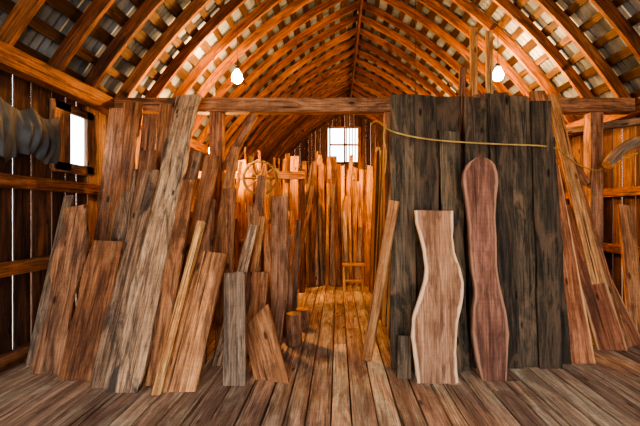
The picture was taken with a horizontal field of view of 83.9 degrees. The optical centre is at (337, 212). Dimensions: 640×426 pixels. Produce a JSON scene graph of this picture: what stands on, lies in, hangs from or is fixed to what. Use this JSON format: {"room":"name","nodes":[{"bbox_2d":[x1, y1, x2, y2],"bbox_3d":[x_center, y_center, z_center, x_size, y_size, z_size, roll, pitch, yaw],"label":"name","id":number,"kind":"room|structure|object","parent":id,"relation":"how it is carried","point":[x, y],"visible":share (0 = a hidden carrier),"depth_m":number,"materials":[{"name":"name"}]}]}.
{"room":"barn loft","nodes":[
{"label":"barn loft","id":0,"kind":"room"},
{"bbox_2d":[0,40,237,371],"bbox_3d":[-3.145,-0.025,6.763,0.250,3.250,18.727,0,0,0],"label":"wall","id":1,"kind":"structure","parent":0,"point":[39,192],"depth_m":3.72,"materials":[{"name":"brown wood"}]},
{"bbox_2d":[0,97,60,163],"bbox_3d":[-3.047,-0.762,3.400,0.151,0.597,1.000,0,0,3],"label":"tarp","id":2,"kind":"object","parent":1,"relation":"hanging from","point":[25,131],"visible":1,"depth_m":3.47,"materials":[{"name":"fabric"}]},
{"bbox_2d":[49,98,96,176],"bbox_3d":[-3.200,-0.880,4.330,0.050,0.820,0.720,0,0,0],"label":"window","id":3,"kind":"structure","parent":1,"relation":"in","point":[60,109],"depth_m":4.24,"materials":[{"name":"brown wood"}]},
{"bbox_2d":[0,283,639,425],"bbox_3d":[0.574,1.562,6.700,7.547,0.125,18.600,0,0,0],"label":"floor","id":4,"kind":"structure","parent":0,"point":[330,384],"depth_m":2.92,"materials":[{"name":"brown wood"}]},
{"bbox_2d":[25,195,73,365],"bbox_3d":[-3.040,0.646,3.774,0.101,1.704,0.588,0,0,-4],"label":"leaning board","id":5,"kind":"object","parent":4,"relation":"on","point":[67,202],"visible":0.57,"depth_m":3.69,"materials":[{"name":"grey wood"}]},
{"bbox_2d":[31,204,89,374],"bbox_3d":[-2.762,0.699,3.610,0.354,1.598,0.763,0,0,-16],"label":"leaning board","id":6,"kind":"object","parent":4,"relation":"on","point":[69,258],"visible":0.88,"depth_m":3.59,"materials":[{"name":"brown wood"}]},
{"bbox_2d":[57,240,124,380],"bbox_3d":[-2.367,0.892,3.459,0.407,1.212,0.575,0,0,0],"label":"leaning board","id":7,"kind":"object","parent":4,"relation":"on","point":[100,270],"visible":0.83,"depth_m":3.42,"materials":[{"name":"orange wood"}]},
{"bbox_2d":[94,108,122,240],"bbox_3d":[-2.900,0.057,4.450,0.220,2.881,0.540,0,0,0],"label":"leaning board","id":8,"kind":"object","parent":4,"relation":"on","point":[115,114],"visible":0.38,"depth_m":4.53,"materials":[{"name":"brown wood"}]},
{"bbox_2d":[112,192,133,242],"bbox_3d":[-2.463,0.617,3.999,0.278,1.761,0.783,0,0,-10],"label":"leaning board","id":9,"kind":"object","parent":4,"relation":"on","point":[121,223],"visible":0.2,"depth_m":4.20,"materials":[{"name":"brown wood"}]},
{"bbox_2d":[105,102,142,240],"bbox_3d":[-2.677,0.021,4.364,0.290,2.954,0.670,0,0,0],"label":"leaning board","id":10,"kind":"object","parent":4,"relation":"on","point":[132,111],"visible":0.48,"depth_m":4.51,"materials":[{"name":"orange wood"}]},
{"bbox_2d":[89,170,159,387],"bbox_3d":[-2.060,0.509,3.503,0.171,1.977,0.934,0,0,-1],"label":"leaning board","id":11,"kind":"object","parent":4,"relation":"on","point":[112,329],"visible":0.92,"depth_m":3.42,"materials":[{"name":"brown wood"}]},
{"bbox_2d":[130,169,137,191],"bbox_3d":[-2.567,0.471,4.249,0.210,2.054,0.540,0,0,0],"label":"leaning board","id":12,"kind":"object","parent":4,"relation":"on","point":[135,173],"visible":0.09,"depth_m":4.45,"materials":[{"name":"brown wood"}]},
{"bbox_2d":[129,150,157,224],"bbox_3d":[-2.241,0.369,3.947,0.232,2.257,0.776,0,0,-9],"label":"leaning board","id":13,"kind":"object","parent":4,"relation":"on","point":[148,158],"visible":0.21,"depth_m":4.22,"materials":[{"name":"brown wood"}]},
{"bbox_2d":[137,114,158,176],"bbox_3d":[-2.445,0.096,4.424,0.202,2.804,0.610,0,0,-5],"label":"leaning board","id":14,"kind":"object","parent":4,"relation":"on","point":[149,121],"visible":0.12,"depth_m":4.63,"materials":[{"name":"brown wood"}]},
{"bbox_2d":[106,94,201,392],"bbox_3d":[-1.868,-0.020,3.801,0.329,3.037,1.711,0,0,-5],"label":"leaning board","id":15,"kind":"object","parent":4,"relation":"on","point":[131,360],"visible":0.9,"depth_m":3.50,"materials":[{"name":"brown wood"}]},
{"bbox_2d":[155,104,171,170],"bbox_3d":[-2.230,0.032,4.425,0.240,2.932,0.590,0,0,0],"label":"leaning board","id":16,"kind":"object","parent":4,"relation":"on","point":[164,118],"visible":0.19,"depth_m":4.62,"materials":[{"name":"orange wood"}]},
{"bbox_2d":[145,180,195,385],"bbox_3d":[-1.630,0.564,3.523,0.152,1.869,0.903,0,0,-4],"label":"leaning board","id":17,"kind":"object","parent":4,"relation":"on","point":[177,246],"visible":0.85,"depth_m":3.49,"materials":[{"name":"orange wood"}]},
{"bbox_2d":[170,101,174,124],"bbox_3d":[-2.055,0.011,4.364,0.182,2.974,0.686,0,0,-5],"label":"leaning board","id":18,"kind":"object","parent":4,"relation":"on","point":[173,102],"visible":0.02,"depth_m":4.63,"materials":[{"name":"brown wood"}]},
{"bbox_2d":[149,151,202,358],"bbox_3d":[-1.851,0.367,3.973,0.201,2.263,0.867,0,0,15],"label":"leaning board","id":19,"kind":"object","parent":4,"relation":"on","point":[195,157],"visible":0.16,"depth_m":4.27,"materials":[{"name":"brown wood"}]},
{"bbox_2d":[151,221,205,394],"bbox_3d":[-1.446,0.787,3.282,0.081,1.421,0.740,0,0,9],"label":"leaning board","id":20,"kind":"object","parent":4,"relation":"on","point":[171,337],"visible":1,"depth_m":3.21,"materials":[{"name":"brown wood"}]},
{"bbox_2d":[163,251,226,391],"bbox_3d":[-1.291,0.936,3.273,0.272,1.124,0.649,0,0,8],"label":"leaning board","id":21,"kind":"object","parent":4,"relation":"on","point":[187,360],"visible":1,"depth_m":3.22,"materials":[{"name":"orange wood"}]},
{"bbox_2d":[179,155,219,311],"bbox_3d":[-1.635,0.393,4.048,0.182,2.211,0.802,0,0,14],"label":"leaning board","id":22,"kind":"object","parent":4,"relation":"on","point":[202,207],"visible":0.46,"depth_m":4.22,"materials":[{"name":"orange wood"}]},
{"bbox_2d":[192,199,215,363],"bbox_3d":[-1.499,0.665,3.921,0.202,1.666,0.850,0,0,-12],"label":"leaning board","id":23,"kind":"object","parent":4,"relation":"on","point":[207,245],"visible":0.2,"depth_m":4.09,"materials":[{"name":"brown wood"}]},
{"bbox_2d":[209,112,224,323],"bbox_3d":[-1.660,0.065,4.900,0.170,2.870,0.150,0,0,0],"label":"timber post","id":24,"kind":"object","parent":4,"relation":"on","point":[216,119],"visible":0.32,"depth_m":4.82,"materials":[{"name":"brown wood"}]},
{"bbox_2d":[222,112,257,169],"bbox_3d":[-1.350,-0.975,4.880,0.488,0.797,0.080,0,0,0],"label":"knee brace","id":25,"kind":"object","parent":24,"relation":"attached to","point":[251,119],"visible":0.71,"depth_m":4.84,"materials":[{"name":"brown wood"}]},
{"bbox_2d":[214,188,235,352],"bbox_3d":[-1.280,0.593,4.073,0.163,1.810,0.730,0,0,-10],"label":"leaning board","id":26,"kind":"object","parent":4,"relation":"on","point":[227,235],"visible":0.65,"depth_m":4.16,"materials":[{"name":"orange wood"}]},
{"bbox_2d":[213,146,239,252],"bbox_3d":[-1.440,0.319,4.299,0.124,2.358,0.716,0,0,20],"label":"leaning board","id":27,"kind":"object","parent":4,"relation":"on","point":[230,173],"visible":0.35,"depth_m":4.47,"materials":[{"name":"orange wood"}]},
{"bbox_2d":[223,271,246,385],"bbox_3d":[-0.949,1.030,3.272,0.201,0.935,0.459,0,0,-16],"label":"leaning board","id":28,"kind":"object","parent":4,"relation":"on","point":[234,321],"visible":1,"depth_m":3.24,"materials":[{"name":"grey wood"}]},
{"bbox_2d":[211,224,258,365],"bbox_3d":[-1.101,0.816,3.895,0.124,1.365,0.881,0,0,11],"label":"leaning board","id":29,"kind":"object","parent":4,"relation":"on","point":[250,237],"visible":0.48,"depth_m":4.05,"materials":[{"name":"brown wood"}]},
{"bbox_2d":[184,161,314,311],"bbox_3d":[-1.559,0.301,5.659,2.318,2.393,1.341,0,0,0],"label":"stack","id":30,"kind":"object","parent":4,"relation":"on","point":[241,225],"visible":0.16,"depth_m":5.58,"materials":[{"name":"brown wood"}]},
{"bbox_2d":[247,205,260,271],"bbox_3d":[-1.050,0.693,4.473,0.153,1.610,0.553,0,0,-17],"label":"leaning board","id":31,"kind":"object","parent":4,"relation":"on","point":[252,217],"visible":0.17,"depth_m":4.63,"materials":[{"name":"orange wood"}]},
{"bbox_2d":[246,272,268,353],"bbox_3d":[-0.920,1.085,3.949,0.240,0.826,0.345,0,0,0],"label":"leaning board","id":32,"kind":"object","parent":4,"relation":"on","point":[257,282],"visible":0.42,"depth_m":3.99,"materials":[{"name":"orange wood"}]},
{"bbox_2d":[250,216,265,271],"bbox_3d":[-1.005,0.769,4.223,0.094,1.458,0.611,0,0,9],"label":"leaning board","id":33,"kind":"object","parent":4,"relation":"on","point":[261,220],"visible":0.41,"depth_m":4.35,"materials":[{"name":"brown wood"}]},
{"bbox_2d":[254,175,265,215],"bbox_3d":[-1.070,0.496,4.564,0.114,2.005,0.504,0,0,13],"label":"leaning board","id":34,"kind":"object","parent":4,"relation":"on","point":[261,179],"visible":0.3,"depth_m":4.71,"materials":[{"name":"brown wood"}]},
{"bbox_2d":[246,304,288,383],"bbox_3d":[-0.685,1.233,3.346,0.260,0.626,0.645,0,0,-30],"label":"leaning board","id":35,"kind":"object","parent":4,"relation":"on","point":[263,346],"visible":0.96,"depth_m":3.35,"materials":[{"name":"orange wood"}]},
{"bbox_2d":[264,224,270,309],"bbox_3d":[-0.900,0.820,4.624,0.124,1.356,0.424,0,0,-13],"label":"leaning board","id":36,"kind":"object","parent":4,"relation":"on","point":[267,229],"visible":0.38,"depth_m":4.67,"materials":[{"name":"orange wood"}]},
{"bbox_2d":[234,147,318,289],"bbox_3d":[-1.592,0.008,7.641,2.311,2.980,1.372,0,0,0],"label":"stack","id":37,"kind":"object","parent":4,"relation":"on","point":[294,160],"visible":0.12,"depth_m":7.21,"materials":[{"name":"brown wood"}]},
{"bbox_2d":[271,196,288,336],"bbox_3d":[-0.740,0.634,4.524,0.222,1.728,0.535,0,0,-10],"label":"leaning board","id":38,"kind":"object","parent":4,"relation":"on","point":[279,204],"visible":0.8,"depth_m":4.53,"materials":[{"name":"brown wood"}]},
{"bbox_2d":[274,299,285,346],"bbox_3d":[-0.640,1.219,3.824,0.108,0.558,0.228,0,0,15],"label":"leaning board","id":39,"kind":"object","parent":4,"relation":"on","point":[280,304],"visible":0.66,"depth_m":3.83,"materials":[{"name":"brown wood"}]},
{"bbox_2d":[286,311,301,346],"bbox_3d":[-0.501,1.318,4.049,0.188,0.356,0.185,0,0,0],"label":"log round","id":40,"kind":"object","parent":4,"relation":"on","point":[293,318],"visible":1,"depth_m":3.97,"materials":[{"name":"brown wood"}]},
{"bbox_2d":[299,170,304,292],"bbox_3d":[-0.680,0.350,6.740,0.100,2.300,0.100,0,0,0],"label":"post","id":41,"kind":"object","parent":4,"relation":"on","point":[301,181],"visible":0.69,"depth_m":6.69,"materials":[{"name":"brown wood"}]},
{"bbox_2d":[296,307,309,330],"bbox_3d":[-0.461,1.368,4.599,0.184,0.256,0.184,0,0,-39],"label":"log round","id":42,"kind":"object","parent":4,"relation":"on","point":[305,311],"visible":0.56,"depth_m":4.53,"materials":[{"name":"brown wood"}]},
{"bbox_2d":[235,147,379,262],"bbox_3d":[-0.115,-0.140,9.896,5.795,3.275,1.335,0,0,0],"label":"stack","id":43,"kind":"object","parent":4,"relation":"on","point":[286,162],"visible":0.09,"depth_m":9.64,"materials":[{"name":"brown wood"}]},
{"bbox_2d":[305,155,370,286],"bbox_3d":[-0.020,0.103,7.622,1.486,2.790,0.779,0,0,0],"label":"wooden planks","id":44,"kind":"object","parent":4,"relation":"on","point":[328,246],"visible":0.89,"depth_m":7.56,"materials":[{"name":"orange wood"}]},
{"bbox_2d":[342,263,364,291],"bbox_3d":[0.300,1.240,6.900,0.440,0.516,0.260,0,0,0],"label":"stool","id":45,"kind":"object","parent":4,"relation":"on","point":[344,265],"visible":1,"depth_m":6.78,"materials":[{"name":"brown wood"}]},
{"bbox_2d":[369,146,390,338],"bbox_3d":[0.699,0.093,5.382,0.231,2.809,3.444,0,0,0],"label":"stack","id":46,"kind":"object","parent":4,"relation":"on","point":[377,198],"visible":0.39,"depth_m":6.03,"materials":[{"name":"brown wood"}]},
{"bbox_2d":[361,200,399,361],"bbox_3d":[0.419,0.684,3.541,0.408,1.628,0.048,0,0,32],"label":"leaning board","id":47,"kind":"object","parent":4,"relation":"on","point":[393,206],"visible":1,"depth_m":3.52,"materials":[{"name":"brown wood"}]},
{"bbox_2d":[383,112,390,231],"bbox_3d":[0.720,0.065,4.900,0.170,2.870,0.150,0,0,0],"label":"timber post","id":48,"kind":"object","parent":4,"relation":"on","point":[387,115],"visible":0.26,"depth_m":4.82,"materials":[{"name":"brown wood"}]},
{"bbox_2d":[389,94,416,369],"bbox_3d":[0.652,0.138,3.550,0.296,2.720,0.300,0,0,0],"label":"board","id":49,"kind":"object","parent":4,"relation":"on","point":[402,106],"visible":0.85,"depth_m":3.54,"materials":[{"name":"brown wood"}]},
{"bbox_2d":[396,335,410,378],"bbox_3d":[0.610,1.319,3.288,0.150,0.358,0.151,0,0,0],"label":"leaning board","id":50,"kind":"object","parent":4,"relation":"on","point":[403,350],"visible":0.98,"depth_m":3.27,"materials":[{"name":"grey wood"}]},
{"bbox_2d":[416,241,418,300],"bbox_3d":[0.807,0.162,3.691,0.222,2.673,0.301,0,0,0],"label":"board","id":51,"kind":"object","parent":4,"relation":"on","point":[417,291],"visible":0.02,"depth_m":3.62,"materials":[{"name":"brown wood"}]},
{"bbox_2d":[414,94,438,291],"bbox_3d":[0.909,0.131,3.580,0.255,2.733,0.301,0,0,0],"label":"board","id":52,"kind":"object","parent":4,"relation":"on","point":[426,157],"visible":0.45,"depth_m":3.62,"materials":[{"name":"brown wood"}]},
{"bbox_2d":[410,210,463,382],"bbox_3d":[0.901,0.736,3.245,0.492,1.524,0.240,0,0,0],"label":"slab","id":53,"kind":"object","parent":4,"relation":"on","point":[437,309],"visible":1,"depth_m":3.21,"materials":[{"name":"brown wood"}]},
{"bbox_2d":[436,96,461,210],"bbox_3d":[1.161,0.127,3.680,0.310,2.742,0.300,0,0,0],"label":"board","id":54,"kind":"object","parent":4,"relation":"on","point":[448,109],"visible":0.17,"depth_m":3.77,"materials":[{"name":"brown wood"}]},
{"bbox_2d":[438,130,469,371],"bbox_3d":[1.139,0.326,3.511,0.238,2.344,0.302,0,0,0],"label":"board","id":55,"kind":"object","parent":4,"relation":"on","point":[450,164],"visible":0.56,"depth_m":3.54,"materials":[{"name":"brown wood"}]},
{"bbox_2d":[459,67,465,139],"bbox_3d":[1.625,-0.201,4.630,0.090,3.399,0.110,0,0,0],"label":"stud","id":56,"kind":"object","parent":4,"relation":"on","point":[462,70],"visible":0.2,"depth_m":4.63,"materials":[{"name":"brown wood"}]},
{"bbox_2d":[460,139,468,324],"bbox_3d":[1.588,0.157,4.192,1.519,2.682,0.474,0,0,0],"label":"stack","id":57,"kind":"object","parent":4,"relation":"on","point":[462,144],"visible":0.02,"depth_m":4.13,"materials":[{"name":"brown wood"}]},
{"bbox_2d":[470,27,477,96],"bbox_3d":[1.770,-0.451,4.600,0.105,3.898,0.090,0,0,0],"label":"stud","id":58,"kind":"object","parent":4,"relation":"on","point":[473,30],"visible":0.22,"depth_m":4.59,"materials":[{"name":"brown wood"}]},
{"bbox_2d":[463,96,488,367],"bbox_3d":[1.422,0.141,3.591,0.278,2.715,0.301,0,0,0],"label":"board","id":59,"kind":"object","parent":4,"relation":"on","point":[475,121],"visible":0.38,"depth_m":3.66,"materials":[{"name":"brown wood"}]},
{"bbox_2d":[472,93,489,98],"bbox_3d":[1.536,0.104,3.710,0.228,2.789,0.301,0,0,0],"label":"board","id":60,"kind":"object","parent":4,"relation":"on","point":[484,95],"visible":0.03,"depth_m":3.82,"materials":[{"name":"brown wood"}]},
{"bbox_2d":[461,158,508,380],"bbox_3d":[1.360,0.488,3.290,0.379,2.021,0.240,0,0,0],"label":"slab","id":61,"kind":"object","parent":4,"relation":"on","point":[489,330],"visible":1,"depth_m":3.26,"materials":[{"name":"brown wood"}]},
{"bbox_2d":[485,30,493,93],"bbox_3d":[1.975,-0.431,4.600,0.115,3.859,0.090,0,0,0],"label":"stud","id":62,"kind":"object","parent":4,"relation":"on","point":[488,33],"visible":0.21,"depth_m":4.59,"materials":[{"name":"brown wood"}]},
{"bbox_2d":[486,92,520,368],"bbox_3d":[1.659,0.122,3.571,0.248,2.753,0.301,0,0,0],"label":"board","id":63,"kind":"object","parent":4,"relation":"on","point":[498,104],"visible":0.75,"depth_m":3.56,"materials":[{"name":"brown wood"}]},
{"bbox_2d":[509,95,537,366],"bbox_3d":[1.877,0.135,3.600,0.247,2.727,0.301,0,0,0],"label":"board","id":64,"kind":"object","parent":4,"relation":"on","point":[519,105],"visible":0.76,"depth_m":3.58,"materials":[{"name":"brown wood"}]},
{"bbox_2d":[529,90,558,164],"bbox_3d":[2.685,-0.055,4.339,0.202,3.106,0.768,0,0,-11],"label":"leaning board","id":65,"kind":"object","parent":4,"relation":"on","point":[540,95],"visible":0.08,"depth_m":4.64,"materials":[{"name":"orange wood"}]},
{"bbox_2d":[529,101,561,368],"bbox_3d":[2.078,0.168,3.570,0.267,2.660,0.300,0,0,0],"label":"board","id":66,"kind":"object","parent":4,"relation":"on","point":[547,302],"visible":1,"depth_m":3.54,"materials":[{"name":"brown wood"}]},
{"bbox_2d":[371,120,637,170],"bbox_3d":[2.228,-0.907,4.260,3.550,0.700,1.483,0,0,0],"label":"rope","id":67,"kind":"object","parent":66,"relation":"hanging from","point":[382,124],"visible":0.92,"depth_m":3.54,"materials":[{"name":"yellow fabric"}]},
{"bbox_2d":[383,124,386,172],"bbox_3d":[0.484,-0.651,3.598,0.059,0.504,0.044,0,0,-25],"label":"rope","id":68,"kind":"object","parent":67,"relation":"hanging from","point":[386,124],"visible":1,"depth_m":3.58,"materials":[{"name":"yellow fabric"}]},
{"bbox_2d":[601,137,639,168],"bbox_3d":[3.736,-0.793,4.666,0.587,0.435,0.150,0,0,-9],"label":"log","id":69,"kind":"object","parent":67,"relation":"hanging from","point":[627,146],"visible":1,"depth_m":4.61,"materials":[{"name":"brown wood"}]},
{"bbox_2d":[553,137,570,363],"bbox_3d":[2.236,0.344,3.680,0.172,2.308,0.301,0,0,0],"label":"board","id":70,"kind":"object","parent":4,"relation":"on","point":[566,352],"visible":0.37,"depth_m":3.61,"materials":[{"name":"brown wood"}]},
{"bbox_2d":[558,159,567,204],"bbox_3d":[3.271,0.110,6.254,1.433,2.776,1.711,0,0,0],"label":"stack","id":71,"kind":"object","parent":4,"relation":"on","point":[558,159],"visible":0.02,"depth_m":5.97,"materials":[{"name":"brown wood"}]},
{"bbox_2d":[546,93,603,283],"bbox_3d":[2.925,-0.031,4.304,0.152,3.058,0.839,0,0,-19],"label":"leaning board","id":72,"kind":"object","parent":4,"relation":"on","point":[583,227],"visible":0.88,"depth_m":4.34,"materials":[{"name":"brown wood"}]},
{"bbox_2d":[556,165,595,363],"bbox_3d":[2.446,0.452,3.926,0.342,2.093,0.836,0,0,7],"label":"leaning board","id":73,"kind":"object","parent":4,"relation":"on","point":[581,347],"visible":0.44,"depth_m":3.75,"materials":[{"name":"red wood"}]},
{"bbox_2d":[584,112,602,248],"bbox_3d":[3.520,0.065,4.900,0.170,2.870,0.150,0,0,0],"label":"timber post","id":74,"kind":"object","parent":4,"relation":"on","point":[593,121],"visible":0.48,"depth_m":4.82,"materials":[{"name":"brown wood"}]},
{"bbox_2d":[114,98,634,114],"bbox_3d":[0.500,-1.470,4.900,7.060,0.190,0.160,0,0,0],"label":"tie beam","id":75,"kind":"structure","parent":74,"relation":"on","point":[228,106],"depth_m":4.82,"materials":[{"name":"brown wood"}]},
{"bbox_2d":[552,127,590,185],"bbox_3d":[3.075,-0.875,4.880,0.732,1.006,0.100,0,0,0],"label":"knee brace","id":76,"kind":"object","parent":74,"relation":"attached to","point":[585,180],"visible":0.24,"depth_m":4.83,"materials":[{"name":"brown wood"}]},
{"bbox_2d":[567,117,639,133],"bbox_3d":[3.640,-1.185,4.850,0.077,0.165,1.298,0,0,-32],"label":"diagonal brace","id":77,"kind":"object","parent":74,"relation":"attached to","point":[632,122],"visible":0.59,"depth_m":4.73,"materials":[{"name":"brown wood"}]},
{"bbox_2d":[558,158,632,346],"bbox_3d":[3.076,0.391,4.298,0.196,2.214,0.763,0,0,-23],"label":"leaning board","id":78,"kind":"object","parent":4,"relation":"on","point":[598,245],"visible":0.33,"depth_m":4.22,"materials":[{"name":"orange wood"}]},
{"bbox_2d":[566,204,627,350],"bbox_3d":[2.926,0.688,4.147,0.316,1.619,0.659,0,0,-17],"label":"leaning board","id":79,"kind":"object","parent":4,"relation":"on","point":[604,326],"visible":0.62,"depth_m":4.01,"materials":[{"name":"red wood"}]},
{"bbox_2d":[612,280,639,344],"bbox_3d":[3.204,0.807,4.318,0.225,1.381,0.785,0,0,-29],"label":"leaning board","id":80,"kind":"object","parent":4,"relation":"on","point":[634,335],"visible":0.19,"depth_m":4.11,"materials":[{"name":"red wood"}]},
{"bbox_2d":[617,204,639,333],"bbox_3d":[3.729,0.690,4.522,0.193,1.616,0.624,0,0,26],"label":"leaning board","id":81,"kind":"object","parent":4,"relation":"on","point":[630,265],"visible":0.93,"depth_m":4.53,"materials":[{"name":"orange wood"}]},
{"bbox_3d":[-2.800,0.350,6.740,0.100,2.300,0.100,0,0,0],"label":"post","id":82,"kind":"object","parent":4,"relation":"on","visible":0},
{"bbox_2d":[198,171,304,178],"bbox_3d":[-1.760,-0.700,6.620,2.280,0.140,0.090,0,0,0],"label":"rail","id":83,"kind":"object","parent":82,"relation":"attached to","point":[281,174],"visible":0.41,"depth_m":6.58,"materials":[{"name":"orange wood"}]},
{"bbox_2d":[242,160,277,194],"bbox_3d":[-1.420,-0.640,6.480,0.640,0.640,0.140,0,0,0],"label":"wheel","id":84,"kind":"object","parent":83,"relation":"hanging from","point":[256,161],"visible":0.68,"depth_m":6.46,"materials":[{"name":"brown wood"}]},
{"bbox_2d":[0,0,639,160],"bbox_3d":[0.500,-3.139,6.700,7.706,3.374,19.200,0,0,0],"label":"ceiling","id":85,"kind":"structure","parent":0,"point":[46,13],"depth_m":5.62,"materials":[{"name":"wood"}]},
{"bbox_2d":[232,20,242,83],"bbox_3d":[-1.700,-2.723,6.000,0.180,1.072,0.180,0,0,0],"label":"light bulb","id":86,"kind":"object","parent":85,"relation":"hanging from","point":[237,78],"visible":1,"depth_m":5.96,"materials":[{"name":"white glass"}]},
{"bbox_2d":[493,63,503,80],"bbox_3d":[2.700,-2.743,6.000,0.180,1.032,0.180,0,0,0],"label":"light bulb","id":87,"kind":"object","parent":85,"relation":"hanging from","point":[498,74],"visible":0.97,"depth_m":5.95,"materials":[{"name":"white glass"}]},
{"bbox_2d":[0,0,639,150],"bbox_3d":[0.502,-3.181,6.700,7.472,3.219,18.600,0,0,0],"label":"roof","id":88,"kind":"structure","parent":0,"point":[65,7],"depth_m":5.54,"materials":[{"name":"wood"}]},
{"bbox_2d":[0,0,639,170],"bbox_3d":[0.500,-3.119,6.496,7.434,3.278,18.074,0,0,0],"label":"rafters","id":89,"kind":"object","parent":88,"relation":"attached to","point":[286,133],"depth_m":6.75,"materials":[{"name":"brown wood"}]},
{"bbox_2d":[350,0,362,97],"bbox_3d":[0.500,-4.500,6.700,0.050,0.220,18.500,0,0,0],"label":"board","id":90,"kind":"object","parent":88,"relation":"attached to","point":[361,1],"visible":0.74,"depth_m":9.13,"materials":[{"name":"brown wood"}]},
{"bbox_2d":[276,115,382,187],"bbox_3d":[0.500,-1.624,15.985,7.583,6.449,0.055,0,0,0],"label":"wall","id":91,"kind":"structure","parent":0,"point":[306,148],"depth_m":15.99,"materials":[{"name":"brown wood"}]},
{"bbox_2d":[329,126,360,163],"bbox_3d":[0.310,-3.040,15.895,1.420,1.660,0.060,0,0,0],"label":"window","id":92,"kind":"structure","parent":91,"relation":"in","point":[345,144],"depth_m":15.88,"materials":[{"name":"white wood"}]},
{"bbox_2d":[556,97,639,303],"bbox_3d":[4.145,-0.025,6.752,0.250,3.250,18.703,0,0,0],"label":"wall","id":93,"kind":"structure","parent":0,"point":[621,183],"depth_m":5.39,"materials":[{"name":"brown wood"}]},
{"label":"outside","id":94,"kind":"structure","parent":0,"visible":0},
{"bbox_2d":[12,228,12,348],"bbox_3d":[0.000,1.850,10.000,80.000,0.001,100.000,0,0,0],"label":"ground","id":95,"kind":"structure","parent":94,"point":[12,228],"depth_m":7.92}
]}

